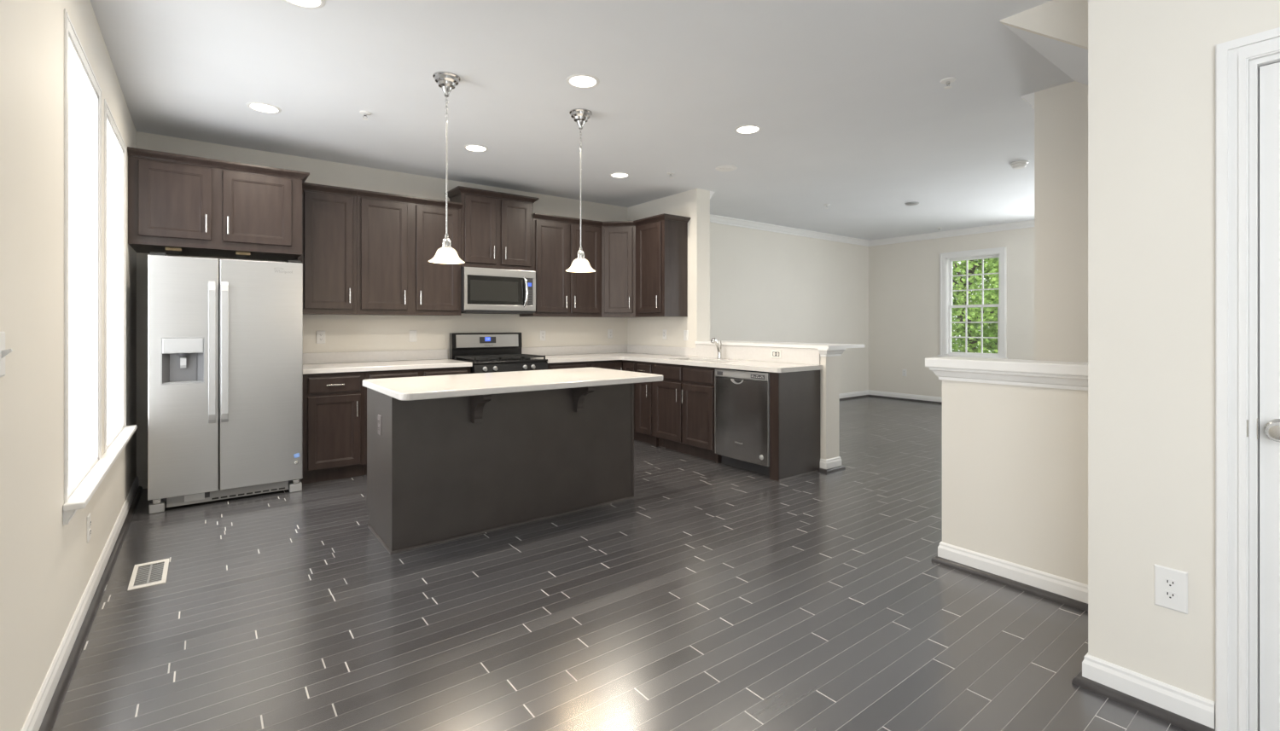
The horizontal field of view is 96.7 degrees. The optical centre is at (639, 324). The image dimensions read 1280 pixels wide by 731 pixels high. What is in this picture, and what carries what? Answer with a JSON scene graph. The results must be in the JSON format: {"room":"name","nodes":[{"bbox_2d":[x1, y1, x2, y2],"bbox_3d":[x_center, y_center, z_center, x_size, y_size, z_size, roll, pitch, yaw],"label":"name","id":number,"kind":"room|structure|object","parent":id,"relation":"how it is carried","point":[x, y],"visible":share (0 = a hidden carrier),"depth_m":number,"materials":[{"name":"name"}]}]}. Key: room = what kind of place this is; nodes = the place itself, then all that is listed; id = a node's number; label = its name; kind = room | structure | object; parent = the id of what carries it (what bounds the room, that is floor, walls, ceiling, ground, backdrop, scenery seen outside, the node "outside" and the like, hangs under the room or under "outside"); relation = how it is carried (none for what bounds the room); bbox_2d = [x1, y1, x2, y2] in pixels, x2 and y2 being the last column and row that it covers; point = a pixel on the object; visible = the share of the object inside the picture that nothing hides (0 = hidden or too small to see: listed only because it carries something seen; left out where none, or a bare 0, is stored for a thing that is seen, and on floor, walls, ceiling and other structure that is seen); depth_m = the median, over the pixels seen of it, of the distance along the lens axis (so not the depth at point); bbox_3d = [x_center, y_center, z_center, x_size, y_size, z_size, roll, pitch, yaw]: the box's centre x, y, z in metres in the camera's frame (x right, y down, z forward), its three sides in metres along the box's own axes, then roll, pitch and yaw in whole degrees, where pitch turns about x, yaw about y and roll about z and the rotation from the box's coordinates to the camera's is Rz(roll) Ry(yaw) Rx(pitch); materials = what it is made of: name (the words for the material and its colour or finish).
{"room":"kitchen","nodes":[
{"label":"kitchen","id":0,"kind":"room"},
{"bbox_2d":[0,0,136,730],"bbox_3d":[-1.447,-0.109,1.026,0.220,2.740,8.468,0,0,-37],"label":"wall","id":1,"kind":"structure","parent":0,"point":[47,566],"depth_m":1.79,"materials":[{"name":"beige paint"}]},
{"bbox_2d":[0,331,12,377],"bbox_3d":[-1.618,0.075,1.451,0.024,0.115,0.070,0,0,-37],"label":"light switch","id":2,"kind":"object","parent":1,"relation":"attached to","point":[3,352],"visible":1,"depth_m":1.45,"materials":[{"name":"white plastic"}]},
{"bbox_2d":[21,476,139,730],"bbox_3d":[-1.354,1.208,1.097,0.014,0.105,8.188,0,0,-37],"label":"baseboard","id":3,"kind":"structure","parent":1,"relation":"attached to","point":[34,719],"depth_m":2.18,"materials":[{"name":"white paint"}]},
{"bbox_2d":[64,8,101,503],"bbox_3d":[-2.498,-0.257,2.407,0.228,1.835,0.910,0,0,-37],"label":"window","id":4,"kind":"structure","parent":1,"relation":"in","point":[82,101],"depth_m":2.74,"materials":[{"name":"white glass"}]},
{"bbox_2d":[87,512,91,543],"bbox_3d":[-2.466,0.909,2.548,0.009,0.115,0.070,0,0,-37],"label":"wall outlet","id":5,"kind":"object","parent":1,"relation":"attached to","point":[89,520],"visible":1,"depth_m":2.54,"materials":[{"name":"white plastic"}]},
{"bbox_2d":[38,486,142,730],"bbox_3d":[-1.339,1.248,1.109,0.023,0.027,8.188,0,0,-37],"label":"trim","id":6,"kind":"structure","parent":1,"relation":"attached to","point":[49,720],"depth_m":2.28,"materials":[{"name":"grey wood"}]},
{"bbox_2d":[62,424,137,525],"bbox_3d":[-2.761,0.698,2.893,0.160,0.082,2.060,0,0,-37],"label":"window sill","id":7,"kind":"structure","parent":1,"relation":"attached to","point":[79,497],"depth_m":2.48,"materials":[{"name":"white paint"}]},
{"bbox_2d":[104,98,126,452],"bbox_3d":[-3.154,-0.257,3.265,0.228,1.835,0.950,0,0,-37],"label":"window","id":8,"kind":"structure","parent":1,"relation":"in","point":[114,150],"depth_m":3.62,"materials":[{"name":"white glass"}]},
{"bbox_2d":[136,131,627,488],"bbox_3d":[-1.966,-0.109,5.871,4.841,2.740,0.140,0,0,-37],"label":"wall","id":9,"kind":"structure","parent":0,"point":[343,333],"depth_m":5.40,"materials":[{"name":"beige paint"}]},
{"bbox_2d":[127,146,309,261],"bbox_3d":[-3.216,-0.864,4.403,1.068,0.662,0.673,0,0,-37],"label":"upper cabinet","id":10,"kind":"object","parent":9,"relation":"attached to","point":[178,204],"visible":1,"depth_m":4.15,"materials":[{"name":"brown wood"}]},
{"bbox_2d":[316,331,325,343],"bbox_3d":[-2.857,0.111,5.095,0.070,0.115,0.009,0,0,-37],"label":"wall outlet","id":11,"kind":"object","parent":9,"relation":"attached to","point":[320,334],"visible":1,"depth_m":5.09,"materials":[{"name":"white plastic"}]},
{"bbox_2d":[295,182,357,314],"bbox_3d":[-2.737,-0.634,4.950,0.445,1.086,0.382,0,0,-37],"label":"upper cabinet","id":12,"kind":"object","parent":9,"relation":"attached to","point":[328,257],"visible":0.96,"depth_m":4.83,"materials":[{"name":"brown wood"}]},
{"bbox_2d":[302,349,448,364],"bbox_3d":[-2.486,0.298,5.372,1.337,0.098,0.019,0,0,-37],"label":"backsplash","id":13,"kind":"structure","parent":9,"relation":"attached to","point":[352,357],"depth_m":5.34,"materials":[{"name":"white stone"}]},
{"bbox_2d":[356,189,462,315],"bbox_3d":[-2.192,-0.634,5.367,0.926,1.086,0.382,0,0,-37],"label":"upper cabinet","id":14,"kind":"object","parent":9,"relation":"attached to","point":[398,235],"visible":0.98,"depth_m":5.21,"materials":[{"name":"brown wood"}]},
{"bbox_2d":[409,330,416,342],"bbox_3d":[-2.224,0.111,5.578,0.070,0.115,0.012,0,0,-37],"label":"light switch","id":15,"kind":"object","parent":9,"relation":"attached to","point":[412,333],"visible":1,"depth_m":5.58,"materials":[{"name":"white plastic"}]},
{"bbox_2d":[445,186,539,271],"bbox_3d":[-1.519,-0.953,5.883,0.860,0.771,0.383,0,0,-37],"label":"upper cabinet","id":16,"kind":"object","parent":9,"relation":"attached to","point":[497,228],"visible":0.98,"depth_m":5.73,"materials":[{"name":"brown wood"}]},
{"bbox_2d":[460,267,535,314],"bbox_3d":[-1.496,-0.339,5.852,0.762,0.444,0.459,0,0,-37],"label":"microwave","id":17,"kind":"object","parent":16,"relation":"attached to","point":[483,290],"visible":0.99,"depth_m":5.69,"materials":[{"name":"grey metal"}]},
{"bbox_2d":[540,330,545,340],"bbox_3d":[-1.099,0.121,6.440,0.070,0.115,0.009,0,0,-37],"label":"wall outlet","id":18,"kind":"object","parent":9,"relation":"attached to","point":[542,332],"visible":1,"depth_m":6.44,"materials":[{"name":"white plastic"}]},
{"bbox_2d":[519,212,602,317],"bbox_3d":[-0.869,-0.634,6.379,0.866,1.086,0.382,0,0,-37],"label":"upper cabinet","id":19,"kind":"object","parent":9,"relation":"attached to","point":[560,293],"visible":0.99,"depth_m":6.23,"materials":[{"name":"brown wood"}]},
{"bbox_2d":[521,344,627,355],"bbox_3d":[-0.753,0.298,6.697,1.474,0.098,0.019,0,0,-37],"label":"backsplash","id":20,"kind":"structure","parent":9,"relation":"attached to","point":[547,351],"depth_m":6.67,"materials":[{"name":"white stone"}]},
{"bbox_2d":[607,329,612,338],"bbox_3d":[-0.365,0.111,7.001,0.070,0.115,0.009,0,0,-37],"label":"wall outlet","id":21,"kind":"object","parent":9,"relation":"attached to","point":[609,331],"visible":1,"depth_m":7.00,"materials":[{"name":"white plastic"}]},
{"bbox_2d":[601,221,640,317],"bbox_3d":[-0.217,-0.634,6.715,0.640,1.086,0.641,0,0,-37],"label":"upper cabinet","id":22,"kind":"object","parent":9,"relation":"attached to","point":[618,237],"visible":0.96,"depth_m":6.50,"materials":[{"name":"brown wood"}]},
{"bbox_2d":[90,0,1074,240],"bbox_3d":[2.484,-1.579,4.032,10.116,0.200,8.468,0,0,-37],"label":"ceiling","id":23,"kind":"structure","parent":0,"point":[850,104],"depth_m":3.68,"materials":[{"name":"paint"}]},
{"bbox_2d":[246,101,281,113],"bbox_3d":[-2.558,-1.476,3.872,0.200,0.006,0.200,0,0,-37],"label":"recessed light","id":24,"kind":"object","parent":23,"relation":"in","point":[259,107],"visible":1,"depth_m":3.86,"materials":[{"name":"white plastic"}]},
{"bbox_2d":[283,0,325,9],"bbox_3d":[-1.528,-1.476,2.558,0.200,0.006,0.200,0,0,-37],"label":"recessed light","id":25,"kind":"object","parent":23,"relation":"in","point":[311,4],"visible":1,"depth_m":2.61,"materials":[{"name":"white plastic"}]},
{"bbox_2d":[359,110,371,120],"bbox_3d":[-1.914,-1.455,3.963,0.076,0.047,0.076,0,0,-37],"label":"sprinkler","id":26,"kind":"object","parent":23,"relation":"attached to","point":[363,113],"visible":1,"depth_m":3.95,"materials":[{"name":"white plastic"}]},
{"bbox_2d":[428,71,465,263],"bbox_3d":[-1.154,-0.927,3.398,0.208,1.104,0.208,0,0,-37],"label":"pendant lamp","id":27,"kind":"object","parent":23,"relation":"hanging from","point":[447,81],"visible":1,"depth_m":3.37,"materials":[{"name":"white glass"}]},
{"bbox_2d":[441,238,452,248],"bbox_3d":[-1.154,-0.489,3.398,0.062,0.064,0.062,0,0,-37],"label":"socket","id":28,"kind":"object","parent":27,"relation":"attached to","point":[446,243],"depth_m":3.38,"materials":[{"name":"silver metal"}]},
{"bbox_2d":[463,144,488,151],"bbox_3d":[-1.371,-1.476,4.755,0.200,0.006,0.200,0,0,-37],"label":"recessed light","id":29,"kind":"object","parent":23,"relation":"in","point":[474,148],"visible":1,"depth_m":4.74,"materials":[{"name":"white plastic"}]},
{"bbox_2d":[565,108,595,272],"bbox_3d":[-0.413,-0.927,3.964,0.208,1.104,0.208,0,0,-37],"label":"pendant lamp","id":30,"kind":"object","parent":23,"relation":"hanging from","point":[581,116],"visible":1,"depth_m":3.94,"materials":[{"name":"white glass"}]},
{"bbox_2d":[576,250,584,258],"bbox_3d":[-0.413,-0.489,3.964,0.062,0.064,0.062,0,0,-37],"label":"socket","id":31,"kind":"object","parent":30,"relation":"attached to","point":[580,254],"depth_m":3.94,"materials":[{"name":"silver metal"}]},
{"bbox_2d":[566,73,599,88],"bbox_3d":[-0.346,-1.476,3.449,0.200,0.006,0.200,0,0,-37],"label":"recessed light","id":32,"kind":"object","parent":23,"relation":"in","point":[580,80],"visible":1,"depth_m":3.44,"materials":[{"name":"white plastic"}]},
{"bbox_2d":[609,172,629,178],"bbox_3d":[-0.200,-1.476,5.612,0.200,0.006,0.200,0,0,-37],"label":"recessed light","id":33,"kind":"object","parent":23,"relation":"in","point":[618,175],"visible":1,"depth_m":5.61,"materials":[{"name":"white plastic"}]},
{"bbox_2d":[715,165,737,171],"bbox_3d":[0.812,-1.471,5.365,0.200,0.016,0.200,0,0,-37],"label":"cover plate","id":34,"kind":"object","parent":23,"relation":"attached to","point":[722,168],"visible":1,"depth_m":5.33,"materials":[{"name":"white plastic"}]},
{"bbox_2d":[734,124,761,133],"bbox_3d":[0.816,-1.476,4.300,0.200,0.006,0.200,0,0,-37],"label":"recessed light","id":35,"kind":"object","parent":23,"relation":"in","point":[747,129],"visible":1,"depth_m":4.29,"materials":[{"name":"white plastic"}]},
{"bbox_2d":[905,201,919,205],"bbox_3d":[3.305,-1.469,6.906,0.150,0.020,0.150,0,0,-37],"label":"cover plate","id":36,"kind":"object","parent":23,"relation":"attached to","point":[914,203],"visible":1,"depth_m":6.88,"materials":[{"name":"silver metal"}]},
{"bbox_2d":[939,76,956,89],"bbox_3d":[1.862,-1.455,3.438,0.087,0.047,0.087,0,0,-37],"label":"sprinkler","id":37,"kind":"object","parent":23,"relation":"attached to","point":[947,80],"visible":1,"depth_m":3.43,"materials":[{"name":"white plastic"}]},
{"bbox_2d":[1010,160,1028,168],"bbox_3d":[3.460,-1.455,5.189,0.140,0.048,0.140,0,0,-37],"label":"smoke detector","id":38,"kind":"object","parent":23,"relation":"attached to","point":[1022,164],"visible":1,"depth_m":5.15,"materials":[{"name":"white plastic"}]},
{"bbox_2d":[51,396,1186,730],"bbox_3d":[2.484,1.361,4.032,10.116,0.200,8.468,0,0,-37],"label":"floor","id":39,"kind":"structure","parent":0,"point":[716,596],"depth_m":2.43,"materials":[{"name":"grey wood"}]},
{"bbox_2d":[127,558,168,591],"bbox_3d":[-2.479,1.258,2.876,0.140,0.005,0.356,0,0,-37],"label":"floor vent","id":40,"kind":"object","parent":39,"relation":"in","point":[152,573],"visible":1,"depth_m":2.86,"materials":[{"name":"white plastic"}]},
{"bbox_2d":[147,251,302,513],"bbox_3d":[-3.115,0.385,4.311,0.890,1.752,0.797,0,0,-37],"label":"refrigerator","id":41,"kind":"object","parent":39,"relation":"on","point":[225,336],"visible":1,"depth_m":4.01,"materials":[{"name":"grey metal"}]},
{"bbox_2d":[300,372,365,484],"bbox_3d":[-2.642,0.824,4.824,0.451,0.874,0.701,0,0,-37],"label":"base cabinet","id":42,"kind":"object","parent":39,"relation":"on","point":[334,404],"visible":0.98,"depth_m":4.58,"materials":[{"name":"brown wood"}]},
{"bbox_2d":[363,366,470,475],"bbox_3d":[-2.106,0.824,5.234,0.895,0.874,0.701,0,0,-37],"label":"base cabinet","id":43,"kind":"object","parent":39,"relation":"on","point":[460,370],"visible":0.07,"depth_m":4.91,"materials":[{"name":"brown wood"}]},
{"bbox_2d":[302,359,472,374],"bbox_3d":[-2.290,0.366,5.102,1.354,0.038,0.687,0,0,-37],"label":"countertop","id":44,"kind":"structure","parent":43,"relation":"on","point":[434,363],"depth_m":4.94,"materials":[{"name":"white stone"}]},
{"bbox_2d":[449,332,548,373],"bbox_3d":[-1.431,0.684,5.667,0.838,1.202,0.738,0,0,-37],"label":"range","id":45,"kind":"object","parent":39,"relation":"on","point":[488,352],"visible":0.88,"depth_m":5.75,"materials":[{"name":"black metal"}]},
{"bbox_2d":[452,354,547,364],"bbox_3d":[-1.396,0.338,5.686,0.760,0.054,0.580,0,0,-37],"label":"cooktop","id":46,"kind":"object","parent":45,"relation":"in","point":[474,358],"depth_m":5.57,"materials":[{"name":"black metal"}]},
{"bbox_2d":[470,361,532,373],"bbox_3d":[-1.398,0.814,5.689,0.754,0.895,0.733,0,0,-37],"label":"control panel","id":47,"kind":"object","parent":45,"relation":"in","point":[478,367],"depth_m":5.37,"materials":[{"name":"black metal"}]},
{"bbox_2d":[366,383,634,554],"bbox_3d":[-0.838,0.824,3.805,1.677,0.874,0.797,0,0,-37],"label":"kitchen island","id":48,"kind":"object","parent":39,"relation":"on","point":[445,469],"visible":0.86,"depth_m":3.51,"materials":[{"name":"brown wood"}]},
{"bbox_2d":[378,414,381,436],"bbox_3d":[-1.534,0.589,3.346,0.009,0.115,0.070,0,0,-37],"label":"wall outlet","id":49,"kind":"object","parent":48,"relation":"attached to","point":[379,416],"visible":1,"depth_m":3.33,"materials":[{"name":"grey"}]},
{"bbox_2d":[362,367,663,401],"bbox_3d":[-0.794,0.366,3.763,1.740,0.038,0.942,0,0,-37],"label":"island countertop","id":50,"kind":"structure","parent":48,"relation":"on","point":[450,386],"depth_m":3.47,"materials":[{"name":"white stone"}]},
{"bbox_2d":[547,361,587,369],"bbox_3d":[-0.929,0.824,6.134,0.499,0.874,0.701,0,0,-37],"label":"base cabinet","id":51,"kind":"object","parent":39,"relation":"on","point":[573,364],"visible":0.03,"depth_m":5.89,"materials":[{"name":"brown wood"}]},
{"bbox_2d":[587,360,640,441],"bbox_3d":[-0.275,0.824,6.504,0.988,0.874,0.907,0,0,-37],"label":"base cabinet","id":52,"kind":"object","parent":39,"relation":"on","point":[625,365],"visible":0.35,"depth_m":6.17,"materials":[{"name":"brown wood"}]},
{"bbox_2d":[532,352,822,372],"bbox_3d":[0.115,0.366,5.578,1.494,0.038,2.852,0,0,-37],"label":"countertop","id":53,"kind":"structure","parent":52,"relation":"on","point":[773,367],"depth_m":5.66,"materials":[{"name":"white stone"}]},
{"bbox_2d":[710,337,722,359],"bbox_3d":[0.773,0.239,5.726,0.146,0.216,0.062,0,0,-37],"label":"faucet","id":54,"kind":"object","parent":53,"relation":"on","point":[713,340],"visible":0.99,"depth_m":5.73,"materials":[{"name":"silver metal"}]},
{"bbox_2d":[636,360,655,445],"bbox_3d":[0.245,0.824,6.151,0.593,0.874,0.284,0,0,-37],"label":"base cabinet","id":55,"kind":"object","parent":39,"relation":"on","point":[644,390],"visible":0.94,"depth_m":5.99,"materials":[{"name":"brown wood"}]},
{"bbox_2d":[653,362,721,463],"bbox_3d":[0.609,0.824,5.675,0.593,0.874,0.911,0,0,-37],"label":"base cabinet","id":56,"kind":"object","parent":39,"relation":"on","point":[684,400],"visible":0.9,"depth_m":5.47,"materials":[{"name":"brown wood"}]},
{"bbox_2d":[715,367,769,476],"bbox_3d":[1.068,0.827,5.050,0.544,0.868,0.614,0,0,-37],"label":"dishwasher","id":57,"kind":"object","parent":39,"relation":"on","point":[741,397],"visible":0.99,"depth_m":4.87,"materials":[{"name":"black"}]},
{"bbox_2d":[717,367,769,381],"bbox_3d":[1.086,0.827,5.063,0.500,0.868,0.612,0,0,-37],"label":"control panel","id":58,"kind":"object","parent":57,"relation":"in","point":[719,368],"depth_m":4.88,"materials":[{"name":"silver metal"}]},
{"bbox_2d":[769,369,820,482],"bbox_3d":[1.314,0.824,4.779,0.561,0.874,0.100,0,0,-37],"label":"end panel","id":59,"kind":"object","parent":39,"relation":"on","point":[794,397],"visible":0.97,"depth_m":4.70,"materials":[{"name":"brown wood"}]},
{"bbox_2d":[820,456,841,469],"bbox_3d":[0.875,1.208,5.979,0.225,0.105,2.654,0,0,-37],"label":"baseboard","id":60,"kind":"structure","parent":39,"relation":"on","point":[836,462],"depth_m":4.90,"materials":[{"name":"white paint"}]},
{"bbox_2d":[818,465,845,473],"bbox_3d":[0.882,1.248,5.970,0.271,0.027,2.677,0,0,-37],"label":"trim","id":61,"kind":"structure","parent":60,"relation":"attached to","point":[840,468],"depth_m":4.88,"materials":[{"name":"grey wood"}]},
{"bbox_2d":[839,395,942,404],"bbox_3d":[3.372,1.248,6.909,4.901,0.027,4.181,0,0,-37],"label":"trim","id":62,"kind":"structure","parent":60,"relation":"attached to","point":[864,396],"depth_m":9.61,"materials":[{"name":"grey wood"}]},
{"bbox_2d":[627,188,839,459],"bbox_3d":[0.796,-0.109,6.081,0.197,2.740,2.883,0,0,-37],"label":"wall","id":63,"kind":"structure","parent":0,"point":[694,204],"depth_m":6.22,"materials":[{"name":"beige paint"}]},
{"bbox_2d":[627,344,695,356],"bbox_3d":[0.221,0.298,6.654,0.019,0.098,1.270,0,0,-37],"label":"backsplash","id":64,"kind":"structure","parent":63,"relation":"attached to","point":[685,352],"depth_m":6.58,"materials":[{"name":"white stone"}]},
{"bbox_2d":[633,213,690,317],"bbox_3d":[0.231,-0.634,6.342,0.383,1.086,0.561,0,0,-37],"label":"upper cabinet","id":65,"kind":"object","parent":63,"relation":"attached to","point":[661,240],"visible":1,"depth_m":6.20,"materials":[{"name":"brown wood"}]},
{"bbox_2d":[663,329,666,339],"bbox_3d":[0.283,0.111,6.582,0.009,0.115,0.070,0,0,-37],"label":"wall outlet","id":66,"kind":"object","parent":63,"relation":"attached to","point":[664,330],"visible":1,"depth_m":6.58,"materials":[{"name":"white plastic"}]},
{"bbox_2d":[683,330,687,340],"bbox_3d":[0.505,0.116,6.290,0.012,0.115,0.070,0,0,-37],"label":"light switch","id":67,"kind":"object","parent":63,"relation":"attached to","point":[685,332],"visible":1,"depth_m":6.29,"materials":[{"name":"white plastic"}]},
{"bbox_2d":[695,343,820,365],"bbox_3d":[1.079,0.277,5.532,0.019,0.139,1.555,0,0,-37],"label":"backsplash","id":68,"kind":"structure","parent":63,"relation":"attached to","point":[803,356],"depth_m":5.42,"materials":[{"name":"white stone"}]},
{"bbox_2d":[771,349,781,358],"bbox_3d":[1.260,0.271,5.270,0.009,0.070,0.115,0,0,-37],"label":"wall outlet","id":69,"kind":"object","parent":68,"relation":"attached to","point":[777,354],"visible":1,"depth_m":5.26,"materials":[{"name":"white plastic"}]},
{"bbox_2d":[694,340,864,356],"bbox_3d":[1.309,0.225,5.644,0.560,0.094,1.656,0,0,-37],"label":"bar ledge","id":70,"kind":"object","parent":63,"relation":"on","point":[824,349],"visible":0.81,"depth_m":5.20,"materials":[{"name":"white paint"}]},
{"bbox_2d":[709,222,868,394],"bbox_3d":[2.112,-0.109,8.684,5.055,2.740,0.140,0,0,-37],"label":"wall","id":71,"kind":"structure","parent":0,"point":[765,286],"depth_m":8.74,"materials":[{"name":"beige paint"}]},
{"bbox_2d":[709,92,1034,246],"bbox_3d":[3.280,-1.434,6.848,5.150,0.090,4.195,0,0,-37],"label":"crown molding","id":72,"kind":"structure","parent":71,"relation":"attached to","point":[1029,98],"depth_m":8.67,"materials":[{"name":"white paint"}]},
{"bbox_2d":[868,226,1034,397],"bbox_3d":[5.423,-0.109,8.399,0.140,2.740,4.335,0,0,-37],"label":"wall","id":73,"kind":"structure","parent":0,"point":[904,277],"depth_m":9.35,"materials":[{"name":"beige paint"}]},
{"bbox_2d":[839,389,942,402],"bbox_3d":[3.373,1.208,6.919,4.915,0.105,4.195,0,0,-37],"label":"baseboard","id":74,"kind":"structure","parent":73,"relation":"attached to","point":[868,392],"depth_m":9.64,"materials":[{"name":"white paint"}]},
{"bbox_2d":[902,369,906,376],"bbox_3d":[4.442,0.806,9.559,0.009,0.115,0.070,0,0,-37],"label":"wall outlet","id":75,"kind":"object","parent":73,"relation":"attached to","point":[904,370],"visible":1,"depth_m":9.55,"materials":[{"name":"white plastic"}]},
{"bbox_2d":[937,246,1007,359],"bbox_3d":[5.122,-0.319,8.748,0.195,1.651,0.985,0,0,-37],"label":"window","id":76,"kind":"structure","parent":73,"relation":"in","point":[945,264],"depth_m":8.83,"materials":[{"name":"white paint"}]},
{"bbox_2d":[942,379,1087,585],"bbox_3d":[1.940,0.744,2.692,0.120,1.035,0.940,0,0,-37],"label":"wall","id":77,"kind":"structure","parent":0,"point":[1015,458],"depth_m":2.75,"materials":[{"name":"beige paint"}]},
{"bbox_2d":[925,356,1087,390],"bbox_3d":[1.874,0.234,2.768,0.232,0.116,0.862,0,0,-37],"label":"half wall cap","id":78,"kind":"object","parent":77,"relation":"on","point":[1071,375],"visible":0.59,"depth_m":2.73,"materials":[{"name":"white paint"}]},
{"bbox_2d":[930,555,1087,611],"bbox_3d":[1.871,1.248,2.751,0.157,0.027,0.837,0,0,-37],"label":"trim","id":79,"kind":"structure","parent":77,"relation":"attached to","point":[1061,599],"depth_m":2.73,"materials":[{"name":"grey wood"}]},
{"bbox_2d":[937,541,1087,604],"bbox_3d":[1.887,1.208,2.749,0.134,0.105,0.814,0,0,-37],"label":"baseboard","id":80,"kind":"structure","parent":77,"relation":"attached to","point":[1059,585],"depth_m":2.74,"materials":[{"name":"white paint"}]},
{"bbox_2d":[999,0,1087,49],"bbox_3d":[1.918,-1.286,2.580,0.050,0.385,0.508,0,0,-37],"label":"wall","id":81,"kind":"structure","parent":0,"point":[1066,21],"depth_m":2.57,"materials":[{"name":"beige paint"}]},
{"bbox_2d":[1004,24,1087,85],"bbox_3d":[2.921,-0.593,2.194,1.074,1.772,2.338,0,0,-37],"label":"ceiling","id":82,"kind":"structure","parent":0,"point":[1072,60],"depth_m":2.88,"materials":[{"name":"paint"}]},
{"bbox_2d":[1034,85,1060,361],"bbox_3d":[4.596,-0.109,5.126,5.150,2.740,0.140,0,0,-37],"label":"wall","id":83,"kind":"structure","parent":0,"point":[1047,102],"depth_m":3.56,"materials":[{"name":"beige paint"}]},
{"bbox_2d":[1060,81,1087,362],"bbox_3d":[3.745,-0.109,2.115,0.140,2.740,3.610,0,0,-37],"label":"wall","id":84,"kind":"structure","parent":0,"point":[1073,95],"depth_m":3.45,"materials":[{"name":"beige paint"}]},
{"bbox_2d":[1088,0,1279,702],"bbox_3d":[2.547,-0.109,0.834,0.140,2.740,3.030,0,0,-37],"label":"wall","id":85,"kind":"structure","parent":0,"point":[1151,63],"depth_m":1.86,"materials":[{"name":"beige paint"}]},
{"bbox_2d":[1071,669,1214,730],"bbox_3d":[1.661,1.248,1.888,0.087,0.027,0.352,0,0,-37],"label":"trim","id":86,"kind":"structure","parent":85,"relation":"attached to","point":[1187,724],"depth_m":1.86,"materials":[{"name":"grey wood"}]},
{"bbox_2d":[1082,652,1215,730],"bbox_3d":[1.677,1.208,1.886,0.064,0.105,0.329,0,0,-37],"label":"baseboard","id":87,"kind":"structure","parent":85,"relation":"attached to","point":[1189,706],"depth_m":1.85,"materials":[{"name":"white paint"}]},
{"bbox_2d":[1154,564,1187,614],"bbox_3d":[1.698,0.846,1.821,0.009,0.131,0.080,0,0,-37],"label":"wall outlet","id":88,"kind":"object","parent":85,"relation":"attached to","point":[1171,585],"visible":1,"depth_m":1.82,"materials":[{"name":"white plastic"}]},
{"bbox_2d":[1163,578,1177,588],"bbox_3d":[1.696,0.827,1.819,0.002,0.025,0.033,0,0,-37],"label":"receptacle","id":89,"kind":"object","parent":88,"relation":"attached to","point":[1167,583],"depth_m":1.82,"materials":[{"name":"grey plastic"}]},
{"bbox_2d":[1163,590,1177,600],"bbox_3d":[1.696,0.866,1.819,0.002,0.025,0.033,0,0,-37],"label":"receptacle","id":90,"kind":"object","parent":88,"relation":"attached to","point":[1167,595],"depth_m":1.82,"materials":[{"name":"grey plastic"}]},
{"bbox_2d":[1215,27,1279,730],"bbox_3d":[2.107,0.203,1.374,0.184,2.115,1.003,0,0,-37],"label":"door","id":91,"kind":"structure","parent":85,"relation":"in","point":[1248,91],"depth_m":1.69,"materials":[{"name":"white paint"}]},
{"label":"outside","id":92,"kind":"structure","parent":0,"visible":0},
{"bbox_3d":[18.943,2.511,20.780,34.660,0.500,70.000,0,0,-37],"label":"ground","id":93,"kind":"structure","parent":92,"visible":0},
{"bbox_2d":[952,261,996,353],"bbox_3d":[14.470,-2.035,23.328,5.664,8.708,5.983,0,0,-37],"label":"leafy tree","id":94,"kind":"object","parent":93,"relation":"on","point":[957,261],"visible":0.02,"depth_m":23.01,"materials":[{"name":"green plant"}]},
{"bbox_2d":[951,257,998,353],"bbox_3d":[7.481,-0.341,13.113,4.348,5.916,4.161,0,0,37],"label":"leafy tree","id":95,"kind":"object","parent":93,"relation":"on","point":[989,314],"visible":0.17,"depth_m":12.40,"materials":[{"name":"green plant"}]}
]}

